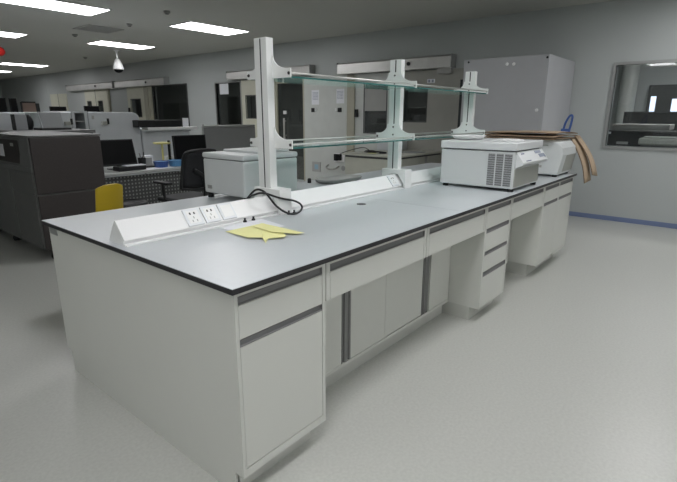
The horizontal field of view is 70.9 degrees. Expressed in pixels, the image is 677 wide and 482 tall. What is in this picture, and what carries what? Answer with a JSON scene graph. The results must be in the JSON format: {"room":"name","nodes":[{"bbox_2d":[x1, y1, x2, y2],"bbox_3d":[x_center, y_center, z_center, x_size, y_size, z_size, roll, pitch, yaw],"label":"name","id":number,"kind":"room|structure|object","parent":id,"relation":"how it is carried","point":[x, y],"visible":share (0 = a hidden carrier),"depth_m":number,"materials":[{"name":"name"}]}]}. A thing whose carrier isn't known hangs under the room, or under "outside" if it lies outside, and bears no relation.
{"room":"laboratory","nodes":[
{"label":"laboratory","id":0,"kind":"room"},
{"bbox_2d":[135,83,426,156],"bbox_3d":[-0.509,-4.105,15.402,29.200,2.800,0.100,12,19,38],"label":"wall","id":1,"kind":"structure","parent":0,"point":[292,93],"depth_m":16.30,"materials":[{"name":"paint"}]},
{"bbox_2d":[0,0,613,79],"bbox_3d":[-5.521,-3.969,9.190,29.200,0.100,15.600,12,19,38],"label":"ceiling","id":2,"kind":"structure","parent":0,"point":[50,41],"depth_m":7.47,"materials":[{"name":"paint"}]},
{"bbox_2d":[0,47,4,55],"bbox_3d":[-6.776,-3.833,9.444,0.240,0.300,0.240,12,19,38],"label":"canister","id":3,"kind":"object","parent":2,"relation":"hanging from","point":[2,51],"visible":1,"depth_m":9.44,"materials":[{"name":"red plastic"}]},
{"bbox_2d":[0,31,28,37],"bbox_3d":[-6.301,-3.716,8.448,0.660,0.012,1.200,12,19,38],"label":"recessed light","id":4,"kind":"object","parent":2,"relation":"in","point":[2,33],"visible":1,"depth_m":8.69,"materials":[{"name":"plastic"}]},
{"bbox_2d":[0,62,48,66],"bbox_3d":[-9.357,-5.233,14.115,0.660,0.012,1.200,12,19,38],"label":"recessed light","id":5,"kind":"object","parent":2,"relation":"in","point":[2,63],"visible":1,"depth_m":14.01,"materials":[{"name":"plastic"}]},
{"bbox_2d":[0,0,111,15],"bbox_3d":[-3.787,-3.155,6.369,0.660,0.012,1.200,12,19,38],"label":"recessed light","id":6,"kind":"object","parent":2,"relation":"in","point":[55,5],"visible":1,"depth_m":6.41,"materials":[{"name":"plastic"}]},
{"bbox_2d":[73,24,123,33],"bbox_3d":[-4.104,-3.624,8.131,0.600,0.012,0.600,12,19,38],"label":"ceiling vent","id":7,"kind":"object","parent":2,"relation":"in","point":[93,28],"visible":1,"depth_m":8.13,"materials":[{"name":"metal"}]},
{"bbox_2d":[113,50,123,72],"bbox_3d":[-5.067,-4.117,10.899,0.240,0.490,0.240,12,19,38],"label":"camera","id":8,"kind":"object","parent":2,"relation":"hanging from","point":[118,67],"visible":1,"depth_m":10.85,"materials":[{"name":"white plastic"}]},
{"bbox_2d":[86,40,154,49],"bbox_3d":[-4.562,-4.128,10.018,0.660,0.012,1.200,12,19,38],"label":"recessed light","id":9,"kind":"object","parent":2,"relation":"in","point":[99,42],"visible":1,"depth_m":10.01,"materials":[{"name":"plastic"}]},
{"bbox_2d":[168,21,250,35],"bbox_3d":[-2.173,-3.601,8.065,0.660,0.012,1.200,12,19,38],"label":"recessed light","id":10,"kind":"object","parent":2,"relation":"in","point":[190,25],"visible":1,"depth_m":8.02,"materials":[{"name":"plastic"}]},
{"bbox_2d":[0,156,676,481],"bbox_3d":[-5.529,-1.166,9.935,29.200,0.100,15.600,12,19,38],"label":"floor","id":11,"kind":"structure","parent":0,"point":[569,373],"depth_m":2.44,"materials":[{"name":"plastic"}]},
{"bbox_2d":[0,112,24,129],"bbox_3d":[-4.673,-0.929,6.116,0.710,1.410,1.120,12,19,38],"label":"cabinet","id":12,"kind":"object","parent":11,"relation":"on","point":[5,119],"visible":0.22,"depth_m":6.00,"materials":[{"name":"metal"}]},
{"bbox_2d":[0,129,95,132],"bbox_3d":[-3.633,-0.806,6.075,0.640,1.200,0.900,12,19,38],"label":"bench","id":13,"kind":"object","parent":11,"relation":"on","point":[72,130],"visible":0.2,"depth_m":5.83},
{"bbox_2d":[10,114,27,129],"bbox_3d":[-3.831,-1.425,5.706,0.065,0.184,0.150,12,19,38],"label":"display","id":14,"kind":"object","parent":13,"relation":"on","point":[19,122],"visible":0.86,"depth_m":5.68,"materials":[{"name":"black plastic"}]},
{"bbox_2d":[25,114,33,129],"bbox_3d":[-3.844,-1.475,5.892,0.107,0.185,0.110,12,19,38],"label":"bottle","id":15,"kind":"object","parent":13,"relation":"on","point":[30,122],"visible":0.68,"depth_m":5.87,"materials":[{"name":"black plastic"}]},
{"bbox_2d":[34,112,71,129],"bbox_3d":[-3.577,-1.497,5.926,0.280,0.212,0.340,12,19,38],"label":"display","id":16,"kind":"object","parent":13,"relation":"on","point":[47,120],"visible":1,"depth_m":5.90,"materials":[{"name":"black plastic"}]},
{"bbox_2d":[0,131,105,258],"bbox_3d":[-3.118,-0.542,5.091,1.335,1.200,0.668,12,19,38],"label":"cabinet","id":17,"kind":"object","parent":11,"relation":"on","point":[44,175],"depth_m":4.63,"materials":[{"name":"black metal"}]},
{"bbox_2d":[24,111,144,177],"bbox_3d":[-3.825,-1.246,7.281,1.070,1.430,1.260,12,19,38],"label":"white analyser","id":18,"kind":"object","parent":11,"relation":"on","point":[110,125],"visible":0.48,"depth_m":6.96,"materials":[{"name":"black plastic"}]},
{"bbox_2d":[87,112,144,177],"bbox_3d":[-3.693,-1.296,7.490,1.000,1.420,0.760,12,19,38],"label":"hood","id":19,"kind":"object","parent":18,"relation":"attached to","point":[120,126],"depth_m":7.07,"materials":[{"name":"metal"}]},
{"bbox_2d":[95,183,122,211],"bbox_3d":[-1.731,0.034,3.465,0.430,0.933,0.402,9,17,29],"label":"chair","id":20,"kind":"object","parent":11,"relation":"on","point":[109,196],"visible":0.23,"depth_m":3.25,"materials":[{"name":"plastic"}]},
{"bbox_2d":[123,199,147,207],"bbox_3d":[-2.294,-0.205,5.249,0.451,0.468,0.446,12,19,38],"label":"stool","id":21,"kind":"object","parent":11,"relation":"on","point":[126,202],"visible":0.16,"depth_m":5.13,"materials":[{"name":"plastic"}]},
{"bbox_2d":[49,227,246,481],"bbox_3d":[-0.937,0.443,2.144,1.545,0.825,0.017,12,19,38],"label":"end panel","id":22,"kind":"object","parent":11,"relation":"on","point":[164,345],"visible":0.94,"depth_m":1.98,"materials":[{"name":"metal"}]},
{"bbox_2d":[104,163,217,203],"bbox_3d":[-2.327,-0.613,6.241,0.830,0.750,2.020,12,19,38],"label":"desk","id":23,"kind":"object","parent":11,"relation":"on","point":[142,186],"visible":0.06,"depth_m":5.67,"materials":[{"name":"metal"}]},
{"bbox_2d":[100,139,137,169],"bbox_3d":[-2.645,-1.036,5.690,0.180,0.349,0.440,12,19,38],"label":"monitor","id":24,"kind":"object","parent":23,"relation":"on","point":[117,152],"visible":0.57,"depth_m":5.69,"materials":[{"name":"black plastic"}]},
{"bbox_2d":[113,165,145,171],"bbox_3d":[-2.477,-0.867,5.637,0.160,0.050,0.330,12,19,38],"label":"keyboard","id":25,"kind":"object","parent":23,"relation":"on","point":[141,167],"visible":0.87,"depth_m":5.56,"materials":[{"name":"black plastic"}]},
{"bbox_2d":[122,164,145,166],"bbox_3d":[-2.438,-0.906,5.667,0.110,0.010,0.240,12,19,38],"label":"paper stack","id":26,"kind":"object","parent":25,"relation":"on","point":[130,164],"visible":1,"depth_m":5.65,"materials":[{"name":"paper"}]},
{"bbox_2d":[138,152,145,163],"bbox_3d":[-2.489,-1.035,6.014,0.100,0.181,0.100,12,19,38],"label":"pen cup","id":27,"kind":"object","parent":23,"relation":"on","point":[141,160],"visible":0.7,"depth_m":5.98,"materials":[{"name":"black plastic"}]},
{"bbox_2d":[146,157,151,165],"bbox_3d":[-2.485,-1.033,6.165,0.100,0.100,0.090,12,19,38],"label":"box","id":28,"kind":"object","parent":23,"relation":"on","point":[148,159],"visible":0.54,"depth_m":6.14,"materials":[{"name":"cardboard"}]},
{"bbox_2d":[145,166,172,169],"bbox_3d":[-2.223,-0.898,5.848,0.140,0.002,0.360,12,19,38],"label":"paper sheet","id":29,"kind":"object","parent":23,"relation":"on","point":[168,166],"visible":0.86,"depth_m":5.79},
{"bbox_2d":[153,160,168,167],"bbox_3d":[-2.219,-0.962,5.949,0.200,0.075,0.200,12,19,38],"label":"plastic tub","id":30,"kind":"object","parent":23,"relation":"on","point":[161,163],"visible":1,"depth_m":5.89,"materials":[{"name":"plastic"}]},
{"bbox_2d":[153,140,170,159],"bbox_3d":[-2.372,-1.201,6.407,0.230,0.300,0.230,12,19,38],"label":"stand","id":31,"kind":"object","parent":23,"relation":"on","point":[168,142],"visible":0.64,"depth_m":6.41,"materials":[{"name":"yellow plastic"}]},
{"bbox_2d":[164,155,173,159],"bbox_3d":[-2.357,-1.144,6.611,0.090,0.084,0.120,12,19,38],"label":"carton","id":32,"kind":"object","parent":23,"relation":"on","point":[172,156],"visible":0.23,"depth_m":6.56,"materials":[{"name":"cardboard"}]},
{"bbox_2d":[167,159,180,166],"bbox_3d":[-2.091,-1.001,6.097,0.200,0.075,0.200,12,19,38],"label":"plastic tub","id":33,"kind":"object","parent":23,"relation":"on","point":[174,162],"visible":0.77,"depth_m":6.04,"materials":[{"name":"plastic"}]},
{"bbox_2d":[172,134,205,158],"bbox_3d":[-2.012,-1.242,6.423,0.180,0.374,0.500,12,19,38],"label":"monitor","id":34,"kind":"object","parent":23,"relation":"on","point":[181,143],"visible":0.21,"depth_m":6.33,"materials":[{"name":"black plastic"}]},
{"bbox_2d":[132,120,196,173],"bbox_3d":[-3.126,-1.370,7.998,1.220,1.305,1.010,12,19,38],"label":"low analyser","id":35,"kind":"object","parent":11,"relation":"on","point":[151,131],"visible":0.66,"depth_m":7.52,"materials":[{"name":"white plastic"}]},
{"bbox_2d":[132,120,180,127],"bbox_3d":[-2.832,-1.837,7.428,0.180,0.108,0.720,12,19,38],"label":"tray","id":36,"kind":"object","parent":35,"relation":"on","point":[136,123],"depth_m":7.33,"materials":[{"name":"plastic"}]},
{"bbox_2d":[163,103,187,126],"bbox_3d":[-5.409,-3.786,16.186,1.000,1.750,0.520,12,19,38],"label":"tall cabinet","id":37,"kind":"object","parent":11,"relation":"on","point":[172,111],"visible":0.3,"depth_m":15.72,"materials":[{"name":"black"}]},
{"bbox_2d":[153,148,216,201],"bbox_3d":[-1.688,-0.536,5.391,0.658,1.041,0.670,11,19,36],"label":"office chair","id":38,"kind":"object","parent":11,"relation":"on","point":[192,176],"visible":0.48,"depth_m":5.10,"materials":[{"name":"fabric"}]},
{"bbox_2d":[201,123,254,150],"bbox_3d":[-1.724,-1.249,7.647,0.350,1.261,1.027,12,19,38],"label":"partition","id":39,"kind":"object","parent":11,"relation":"on","point":[218,137],"depth_m":7.49,"materials":[{"name":"metal"}]},
{"bbox_2d":[227,96,251,124],"bbox_3d":[-2.973,-3.398,14.465,0.500,1.900,0.520,12,19,38],"label":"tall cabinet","id":40,"kind":"object","parent":11,"relation":"on","point":[234,103],"visible":0.27,"depth_m":14.10,"materials":[{"name":"metal"}]},
{"bbox_2d":[237,264,325,481],"bbox_3d":[-0.469,0.467,2.058,0.710,0.825,0.442,12,19,38],"label":"base cabinet","id":41,"kind":"object","parent":11,"relation":"on","point":[281,322],"visible":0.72,"depth_m":1.81,"materials":[{"name":"metal"}]},
{"bbox_2d":[325,246,450,387],"bbox_3d":[0.094,0.336,2.909,0.481,0.645,1.585,12,19,38],"label":"base cabinet","id":42,"kind":"object","parent":11,"relation":"on","point":[362,322],"visible":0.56,"depth_m":2.75,"materials":[{"name":"metal"}]},
{"bbox_2d":[342,149,441,173],"bbox_3d":[0.895,-1.062,7.778,1.020,0.848,1.400,12,19,38],"label":"base cabinet","id":43,"kind":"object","parent":11,"relation":"on","point":[355,162],"depth_m":7.36,"materials":[{"name":"metal"}]},
{"bbox_2d":[377,141,406,150],"bbox_3d":[0.930,-1.661,8.195,0.320,0.170,0.460,12,19,38],"label":"box","id":44,"kind":"object","parent":43,"relation":"on","point":[380,146],"visible":0.27,"depth_m":8.09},
{"bbox_2d":[402,151,423,152],"bbox_3d":[1.206,-1.428,7.629,0.280,0.012,0.280,12,19,38],"label":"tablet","id":45,"kind":"object","parent":43,"relation":"on","point":[404,151],"visible":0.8,"depth_m":7.59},
{"bbox_2d":[407,107,425,120],"bbox_3d":[1.769,-2.268,10.957,1.200,1.550,0.520,12,19,38],"label":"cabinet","id":46,"kind":"object","parent":11,"relation":"on","point":[413,114],"visible":0.05,"depth_m":10.51,"materials":[{"name":"black"}]},
{"bbox_2d":[442,198,511,319],"bbox_3d":[0.834,0.068,3.574,0.710,0.825,0.445,12,19,38],"label":"base cabinet","id":47,"kind":"object","parent":11,"relation":"on","point":[478,262],"visible":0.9,"depth_m":3.30,"materials":[{"name":"metal"}]},
{"bbox_2d":[506,220,511,262],"bbox_3d":[1.280,-0.033,3.969,0.045,0.820,0.742,12,19,38],"label":"panel","id":48,"kind":"object","parent":11,"relation":"on","point":[510,220],"visible":0.07,"depth_m":4.25,"materials":[{"name":"laminate"}]},
{"bbox_2d":[457,54,574,136],"bbox_3d":[2.403,-1.388,6.600,1.115,2.092,1.116,12,19,38],"label":"tall cabinet","id":49,"kind":"object","parent":11,"relation":"on","point":[529,92],"visible":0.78,"depth_m":5.98,"materials":[{"name":"metal"}]},
{"bbox_2d":[505,177,573,275],"bbox_3d":[1.736,-0.209,4.623,0.710,0.825,0.872,12,19,38],"label":"base cabinet","id":50,"kind":"object","parent":11,"relation":"on","point":[537,234],"visible":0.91,"depth_m":4.24,"materials":[{"name":"laminate"}]},
{"bbox_2d":[607,129,676,146],"bbox_3d":[4.668,-0.903,6.451,1.925,1.145,0.554,12,19,38],"label":"base cabinet","id":51,"kind":"object","parent":11,"relation":"on","point":[616,137],"visible":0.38,"depth_m":6.54,"materials":[{"name":"black plastic"}]},
{"bbox_2d":[612,123,674,129],"bbox_3d":[4.639,-1.164,7.385,0.730,1.270,0.600,12,19,38],"label":"table","id":52,"kind":"object","parent":11,"relation":"on","point":[615,126],"visible":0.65,"depth_m":7.00,"materials":[{"name":"metal"}]},
{"bbox_2d":[623,112,676,129],"bbox_3d":[5.779,-1.150,6.987,2.960,1.455,0.080,12,19,38],"label":"screen","id":53,"kind":"object","parent":11,"relation":"on","point":[629,117],"visible":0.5,"depth_m":7.48,"materials":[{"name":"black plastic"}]},
{"bbox_2d":[638,136,676,147],"bbox_3d":[4.281,-0.798,6.276,0.670,1.130,0.230,12,19,38],"label":"printer","id":54,"kind":"object","parent":11,"relation":"on","point":[646,141],"visible":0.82,"depth_m":6.14,"materials":[{"name":"plastic"}]},
{"bbox_3d":[-5.566,-1.654,9.435,0.800,1.100,2.200,12,19,38],"label":"desk","id":55,"kind":"object","parent":11,"relation":"on","visible":0},
{"bbox_2d":[0,98,7,111],"bbox_3d":[-6.044,-2.289,8.569,0.180,0.570,0.140,12,19,38],"label":"monitor","id":56,"kind":"object","parent":55,"relation":"on","point":[3,105],"visible":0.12,"depth_m":8.52,"materials":[{"name":"black plastic"}]},
{"bbox_2d":[8,98,18,111],"bbox_3d":[-5.929,-2.324,8.703,0.180,0.570,0.120,12,19,38],"label":"monitor","id":57,"kind":"object","parent":55,"relation":"on","point":[12,101],"visible":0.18,"depth_m":8.64,"materials":[{"name":"black plastic"}]},
{"bbox_2d":[20,101,39,111],"bbox_3d":[-5.731,-2.338,8.873,0.050,0.509,0.298,12,19,38],"label":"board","id":58,"kind":"object","parent":55,"relation":"on","point":[26,106],"visible":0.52,"depth_m":8.81,"materials":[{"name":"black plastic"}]},
{"bbox_2d":[49,106,66,110],"bbox_3d":[-5.453,-2.402,9.275,0.180,0.429,0.300,12,19,38],"label":"monitor","id":59,"kind":"object","parent":55,"relation":"on","point":[51,108],"visible":0.21,"depth_m":9.20,"materials":[{"name":"black plastic"}]},
{"bbox_2d":[84,106,99,111],"bbox_3d":[-5.044,-2.537,9.749,0.180,0.449,0.300,12,19,38],"label":"monitor","id":60,"kind":"object","parent":55,"relation":"on","point":[86,108],"visible":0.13,"depth_m":9.69,"materials":[{"name":"black plastic"}]},
{"bbox_2d":[0,0,676,223],"bbox_3d":[-3.442,-3.206,11.988,29.200,2.800,0.100,12,19,38],"label":"wall","id":61,"kind":"structure","parent":0,"point":[633,184],"depth_m":6.66,"materials":[{"name":"paint"}]},
{"bbox_2d":[39,74,49,110],"bbox_3d":[-11.014,-4.827,17.994,0.600,2.800,0.008,12,19,38],"label":"trim","id":62,"kind":"structure","parent":61,"relation":"attached to","point":[42,78],"depth_m":17.79,"materials":[{"name":"paint"}]},
{"bbox_2d":[50,93,68,110],"bbox_3d":[-10.062,-4.269,17.306,1.400,2.080,0.033,12,19,38],"label":"door","id":63,"kind":"structure","parent":61,"relation":"in","point":[58,100],"depth_m":17.02,"materials":[{"name":"wood"}]},
{"bbox_2d":[65,81,113,90],"bbox_3d":[-7.982,-4.948,15.234,3.330,0.194,0.190,12,19,38],"label":"box","id":64,"kind":"object","parent":61,"relation":"attached to","point":[102,85],"visible":0.94,"depth_m":15.07,"materials":[{"name":"metal"}]},
{"bbox_2d":[84,89,111,111],"bbox_3d":[-7.744,-3.787,15.423,1.710,2.130,0.060,12,19,38],"label":"door","id":65,"kind":"structure","parent":61,"relation":"in","point":[93,96],"depth_m":15.08,"materials":[{"name":"beige wood"}]},
{"bbox_2d":[126,86,153,119],"bbox_3d":[-5.701,-3.343,13.778,1.370,2.130,0.070,12,19,38],"label":"door","id":66,"kind":"structure","parent":61,"relation":"in","point":[144,94],"depth_m":13.47,"materials":[{"name":"beige wood"}]},
{"bbox_2d":[114,77,169,87],"bbox_3d":[-5.562,-4.424,13.294,2.720,0.194,0.190,12,19,38],"label":"box","id":67,"kind":"object","parent":61,"relation":"attached to","point":[161,80],"visible":1,"depth_m":13.09,"materials":[{"name":"metal"}]},
{"bbox_2d":[151,83,189,125],"bbox_3d":[-4.484,-3.576,12.745,1.680,1.180,0.080,12,19,38],"label":"window","id":68,"kind":"structure","parent":61,"relation":"in","point":[153,89],"depth_m":12.96,"materials":[{"name":"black glass"}]},
{"bbox_2d":[182,118,188,126],"bbox_3d":[-4.005,-3.103,12.448,0.280,0.240,0.003,12,19,38],"label":"notice sheet","id":69,"kind":"object","parent":68,"relation":"attached to","point":[184,120],"visible":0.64,"depth_m":12.45,"materials":[{"name":"white paper"}]},
{"bbox_2d":[214,81,242,124],"bbox_3d":[-2.568,-3.142,11.214,0.980,1.180,0.080,12,19,38],"label":"window","id":70,"kind":"structure","parent":61,"relation":"in","point":[215,83],"depth_m":11.36,"materials":[{"name":"glass"}]},
{"bbox_2d":[219,83,228,93],"bbox_3d":[-2.699,-3.584,11.199,0.330,0.240,0.003,12,19,38],"label":"notice sheet","id":71,"kind":"object","parent":70,"relation":"attached to","point":[223,87],"visible":1,"depth_m":11.19,"materials":[{"name":"white paper"}]},
{"bbox_2d":[241,80,275,137],"bbox_3d":[-1.778,-2.499,10.654,1.080,2.130,0.034,12,19,38],"label":"door","id":72,"kind":"structure","parent":61,"relation":"in","point":[248,88],"depth_m":10.69,"materials":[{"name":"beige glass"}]},
{"bbox_2d":[226,64,314,79],"bbox_3d":[-1.517,-3.553,10.047,2.600,0.184,0.190,12,19,38],"label":"box","id":73,"kind":"object","parent":61,"relation":"attached to","point":[231,75],"visible":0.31,"depth_m":9.54,"materials":[{"name":"metal"}]},
{"bbox_2d":[275,82,304,180],"bbox_3d":[-1.019,-2.300,10.050,0.860,2.060,0.102,12,19,38],"label":"door","id":74,"kind":"structure","parent":61,"relation":"in","point":[276,83],"depth_m":10.07,"materials":[{"name":"clear glass"}]},
{"bbox_2d":[304,74,346,180],"bbox_3d":[-0.267,-2.165,9.435,1.100,2.120,0.048,12,19,38],"label":"door","id":75,"kind":"structure","parent":61,"relation":"in","point":[325,122],"depth_m":9.43,"materials":[{"name":"metal"}]},
{"bbox_2d":[312,90,318,104],"bbox_3d":[-0.461,-2.845,9.411,0.195,0.275,0.003,12,19,38],"label":"notice sheet","id":76,"kind":"object","parent":75,"relation":"attached to","point":[315,93],"visible":1,"depth_m":9.41,"materials":[{"name":"white paper"}]},
{"bbox_2d":[325,164,344,170],"bbox_3d":[-0.079,-1.447,9.367,0.468,0.105,0.144,12,19,38],"label":"door handle","id":77,"kind":"object","parent":75,"relation":"attached to","point":[327,165],"visible":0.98,"depth_m":9.33,"materials":[{"name":"metal"}]},
{"bbox_2d":[336,89,343,102],"bbox_3d":[0.034,-2.748,9.012,0.190,0.265,0.003,12,19,38],"label":"notice sheet","id":78,"kind":"object","parent":75,"relation":"attached to","point":[339,92],"visible":1,"depth_m":9.02,"materials":[{"name":"white paper"}]},
{"bbox_2d":[334,147,368,161],"bbox_3d":[0.264,-1.561,8.673,0.161,0.347,1.603,-6,16,-21],"label":"wall socket","id":79,"kind":"object","parent":61,"relation":"attached to","point":[338,157],"visible":0.91,"depth_m":9.25,"materials":[{"name":"white plastic"}]},
{"bbox_2d":[347,73,389,152],"bbox_3d":[0.599,-1.964,8.729,1.110,2.100,0.070,12,19,38],"label":"door","id":80,"kind":"structure","parent":61,"relation":"in","point":[359,100],"depth_m":8.74,"materials":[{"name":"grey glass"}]},
{"bbox_2d":[336,53,456,74],"bbox_3d":[0.898,-3.003,8.117,2.320,0.199,0.190,12,19,38],"label":"box","id":81,"kind":"object","parent":61,"relation":"attached to","point":[446,60],"visible":0.98,"depth_m":7.88,"materials":[{"name":"metal"}]},
{"bbox_2d":[437,67,452,73],"bbox_3d":[1.690,-2.701,7.540,0.250,0.082,0.085,12,19,38],"label":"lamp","id":82,"kind":"object","parent":81,"relation":"hanging from","point":[439,70],"visible":1,"depth_m":7.51,"materials":[{"name":"metal"}]},
{"bbox_2d":[403,68,463,162],"bbox_3d":[1.514,-1.772,8.018,1.200,2.100,0.034,12,19,38],"label":"door","id":83,"kind":"structure","parent":61,"relation":"in","point":[441,109],"depth_m":7.83,"materials":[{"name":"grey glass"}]},
{"bbox_2d":[427,79,434,82],"bbox_3d":[1.514,-2.617,7.773,0.140,0.060,0.006,12,19,38],"label":"door sign","id":84,"kind":"object","parent":83,"relation":"attached to","point":[428,80],"visible":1,"depth_m":7.77,"materials":[{"name":"plastic"}]},
{"bbox_2d":[569,211,676,228],"bbox_3d":[4.041,-0.243,6.264,9.640,0.062,0.012,12,19,38],"label":"baseboard","id":85,"kind":"structure","parent":61,"relation":"attached to","point":[571,213],"depth_m":6.40,"materials":[{"name":"plastic"}]},
{"bbox_2d":[602,59,676,151],"bbox_3d":[4.570,-1.567,5.496,2.590,1.090,0.080,12,19,38],"label":"window","id":86,"kind":"structure","parent":61,"relation":"in","point":[616,64],"depth_m":6.16,"materials":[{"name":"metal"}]},
{"bbox_2d":[609,63,676,129],"bbox_3d":[7.365,-2.062,7.818,6.850,2.800,0.080,12,19,38],"label":"wall","id":87,"kind":"structure","parent":0,"point":[665,73],"depth_m":8.90,"materials":[{"name":"paint"}]},
{"bbox_2d":[615,65,640,123],"bbox_3d":[5.446,-2.398,9.055,0.280,2.800,0.280,12,19,38],"label":"column","id":88,"kind":"structure","parent":87,"relation":"attached to","point":[630,73],"depth_m":8.85,"materials":[{"name":"paint"}]},
{"bbox_2d":[645,84,676,111],"bbox_3d":[6.448,-2.234,8.452,1.700,1.080,0.080,12,19,38],"label":"window","id":89,"kind":"structure","parent":87,"relation":"in","point":[661,98],"depth_m":8.74,"materials":[{"name":"glass"}]},
{"bbox_3d":[0.093,-0.025,3.913,0.820,0.825,4.080,12,19,38],"label":"base cabinet","id":90,"kind":"object","parent":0,"visible":0},
{"bbox_2d":[41,188,463,295],"bbox_3d":[-0.419,-0.132,2.647,1.600,0.024,1.683,12,19,38],"label":"countertop","id":91,"kind":"structure","parent":90,"relation":"on","point":[231,264],"depth_m":2.14,"materials":[{"name":"laminate"}]},
{"bbox_2d":[202,147,296,198],"bbox_3d":[-0.594,-0.463,3.239,0.428,0.315,0.478,12,19,38],"label":"instrument","id":92,"kind":"object","parent":91,"relation":"on","point":[233,171],"visible":0.77,"depth_m":3.08,"materials":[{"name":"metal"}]},
{"bbox_2d":[219,219,285,229],"bbox_3d":[-0.415,-0.074,2.385,0.232,0.001,0.275,12,19,38],"label":"paper sheet","id":93,"kind":"object","parent":91,"relation":"on","point":[258,221],"visible":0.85,"depth_m":2.42,"materials":[{"name":"paper"}]},
{"bbox_2d":[225,223,302,242],"bbox_3d":[-0.354,-0.044,2.242,0.321,0.013,0.238,12,19,38],"label":"paper","id":94,"kind":"object","parent":91,"relation":"on","point":[266,231],"visible":1,"depth_m":2.24,"materials":[{"name":"paper"}]},
{"bbox_2d":[246,188,302,214],"bbox_3d":[-0.373,-0.218,2.630,0.369,0.156,0.136,-3,15,-11],"label":"power cable","id":95,"kind":"object","parent":91,"relation":"on","point":[251,194],"visible":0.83,"depth_m":2.60,"materials":[{"name":"rubber"}]},
{"bbox_2d":[109,167,440,246],"bbox_3d":[0.344,-0.435,3.558,0.157,0.102,4.067,12,19,38],"label":"socket trunking","id":96,"kind":"object","parent":91,"relation":"on","point":[128,232],"visible":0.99,"depth_m":2.49,"materials":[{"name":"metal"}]},
{"bbox_2d":[325,228,426,300],"bbox_3d":[0.122,0.067,2.293,0.225,0.170,0.806,12,19,38],"label":"drawer unit","id":97,"kind":"object","parent":91,"relation":"attached to","point":[345,274],"visible":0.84,"depth_m":2.16,"materials":[{"name":"metal"}]},
{"bbox_2d":[426,207,486,256],"bbox_3d":[0.630,-0.088,2.884,0.225,0.170,0.768,12,19,38],"label":"drawer","id":98,"kind":"object","parent":91,"relation":"attached to","point":[443,235],"visible":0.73,"depth_m":2.77,"materials":[{"name":"laminate"}]},
{"bbox_2d":[297,163,576,214],"bbox_3d":[0.914,-0.539,4.199,1.600,0.022,2.485,12,19,38],"label":"countertop","id":99,"kind":"structure","parent":90,"relation":"on","point":[466,198],"depth_m":3.44,"materials":[{"name":"laminate"}]},
{"bbox_2d":[307,174,361,183],"bbox_3d":[-0.011,-0.522,4.007,0.251,0.038,0.482,12,19,38],"label":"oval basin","id":100,"kind":"object","parent":99,"relation":"in","point":[342,178],"visible":0.99,"depth_m":3.99,"materials":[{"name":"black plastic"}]},
{"bbox_2d":[247,37,487,214],"bbox_3d":[0.426,-0.878,3.599,0.348,0.937,2.657,12,19,38],"label":"shelf rack","id":101,"kind":"object","parent":99,"relation":"on","point":[266,72],"visible":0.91,"depth_m":2.96,"materials":[{"name":"painted metal"},{"name":"glass"}]},
{"bbox_2d":[440,137,547,191],"bbox_3d":[1.236,-0.628,3.783,0.643,0.364,0.587,12,19,38],"label":"centrifuge","id":102,"kind":"object","parent":99,"relation":"on","point":[509,164],"visible":0.97,"depth_m":3.57,"materials":[{"name":"white plastic"}]},
{"bbox_2d":[451,135,486,139],"bbox_3d":[1.061,-0.843,3.861,0.229,0.029,0.286,12,19,38],"label":"plastic tray","id":103,"kind":"object","parent":102,"relation":"on","point":[463,137],"visible":0.99,"depth_m":3.78,"materials":[{"name":"plastic"}]},
{"bbox_2d":[486,153,494,184],"bbox_3d":[1.127,-0.530,3.518,0.051,0.232,0.003,12,19,38],"label":"vent grille","id":104,"kind":"object","parent":102,"relation":"attached to","point":[490,157],"depth_m":3.52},
{"bbox_2d":[494,154,503,185],"bbox_3d":[1.175,-0.520,3.479,0.051,0.232,0.003,12,19,38],"label":"vent grille","id":105,"kind":"object","parent":102,"relation":"attached to","point":[498,158],"depth_m":3.48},
{"bbox_2d":[502,154,512,186],"bbox_3d":[1.224,-0.510,3.440,0.054,0.232,0.003,12,19,38],"label":"vent grille","id":106,"kind":"object","parent":102,"relation":"attached to","point":[507,159],"depth_m":3.44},
{"bbox_2d":[534,150,544,156],"bbox_3d":[1.576,-0.683,3.717,0.039,0.052,0.180,12,19,38],"label":"control panel","id":107,"kind":"object","parent":102,"relation":"attached to","point":[538,153],"depth_m":3.71,"materials":[{"name":"plastic"}]},
{"bbox_2d":[510,187,544,219],"bbox_3d":[1.401,-0.325,3.782,0.225,0.170,0.730,12,19,38],"label":"drawer","id":108,"kind":"object","parent":99,"relation":"attached to","point":[522,204],"visible":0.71,"depth_m":3.69,"materials":[{"name":"laminate"}]},
{"bbox_2d":[528,139,575,176],"bbox_3d":[1.906,-0.824,4.601,0.615,0.328,0.447,12,19,38],"label":"instrument","id":109,"kind":"object","parent":99,"relation":"on","point":[561,153],"visible":0.45,"depth_m":4.33,"materials":[{"name":"white plastic"}]},
{"bbox_2d":[485,136,590,182],"bbox_3d":[1.916,-0.796,4.630,0.904,0.430,0.638,12,19,38],"label":"cardboard sheet","id":110,"kind":"object","parent":109,"relation":"on","point":[584,161],"visible":0.7,"depth_m":4.56,"materials":[{"name":"cardboard"}]},
{"bbox_2d":[485,133,597,175],"bbox_3d":[1.954,-0.840,4.623,0.936,0.399,0.693,12,19,38],"label":"cardboard sheet","id":111,"kind":"object","parent":110,"relation":"on","point":[578,137],"visible":0.93,"depth_m":4.57,"materials":[{"name":"cardboard"}]},
{"bbox_2d":[485,130,577,133],"bbox_3d":[1.864,-1.055,4.608,0.705,0.039,0.621,12,19,38],"label":"cardboard sheet","id":112,"kind":"object","parent":111,"relation":"on","point":[516,131],"visible":0.99,"depth_m":4.42,"materials":[{"name":"cardboard"}]},
{"bbox_2d":[561,114,573,131],"bbox_3d":[2.200,-1.130,4.568,0.096,0.172,0.040,12,19,38],"label":"handle","id":113,"kind":"object","parent":112,"relation":"on","point":[570,115],"visible":0.88,"depth_m":4.55,"materials":[{"name":"plastic"}]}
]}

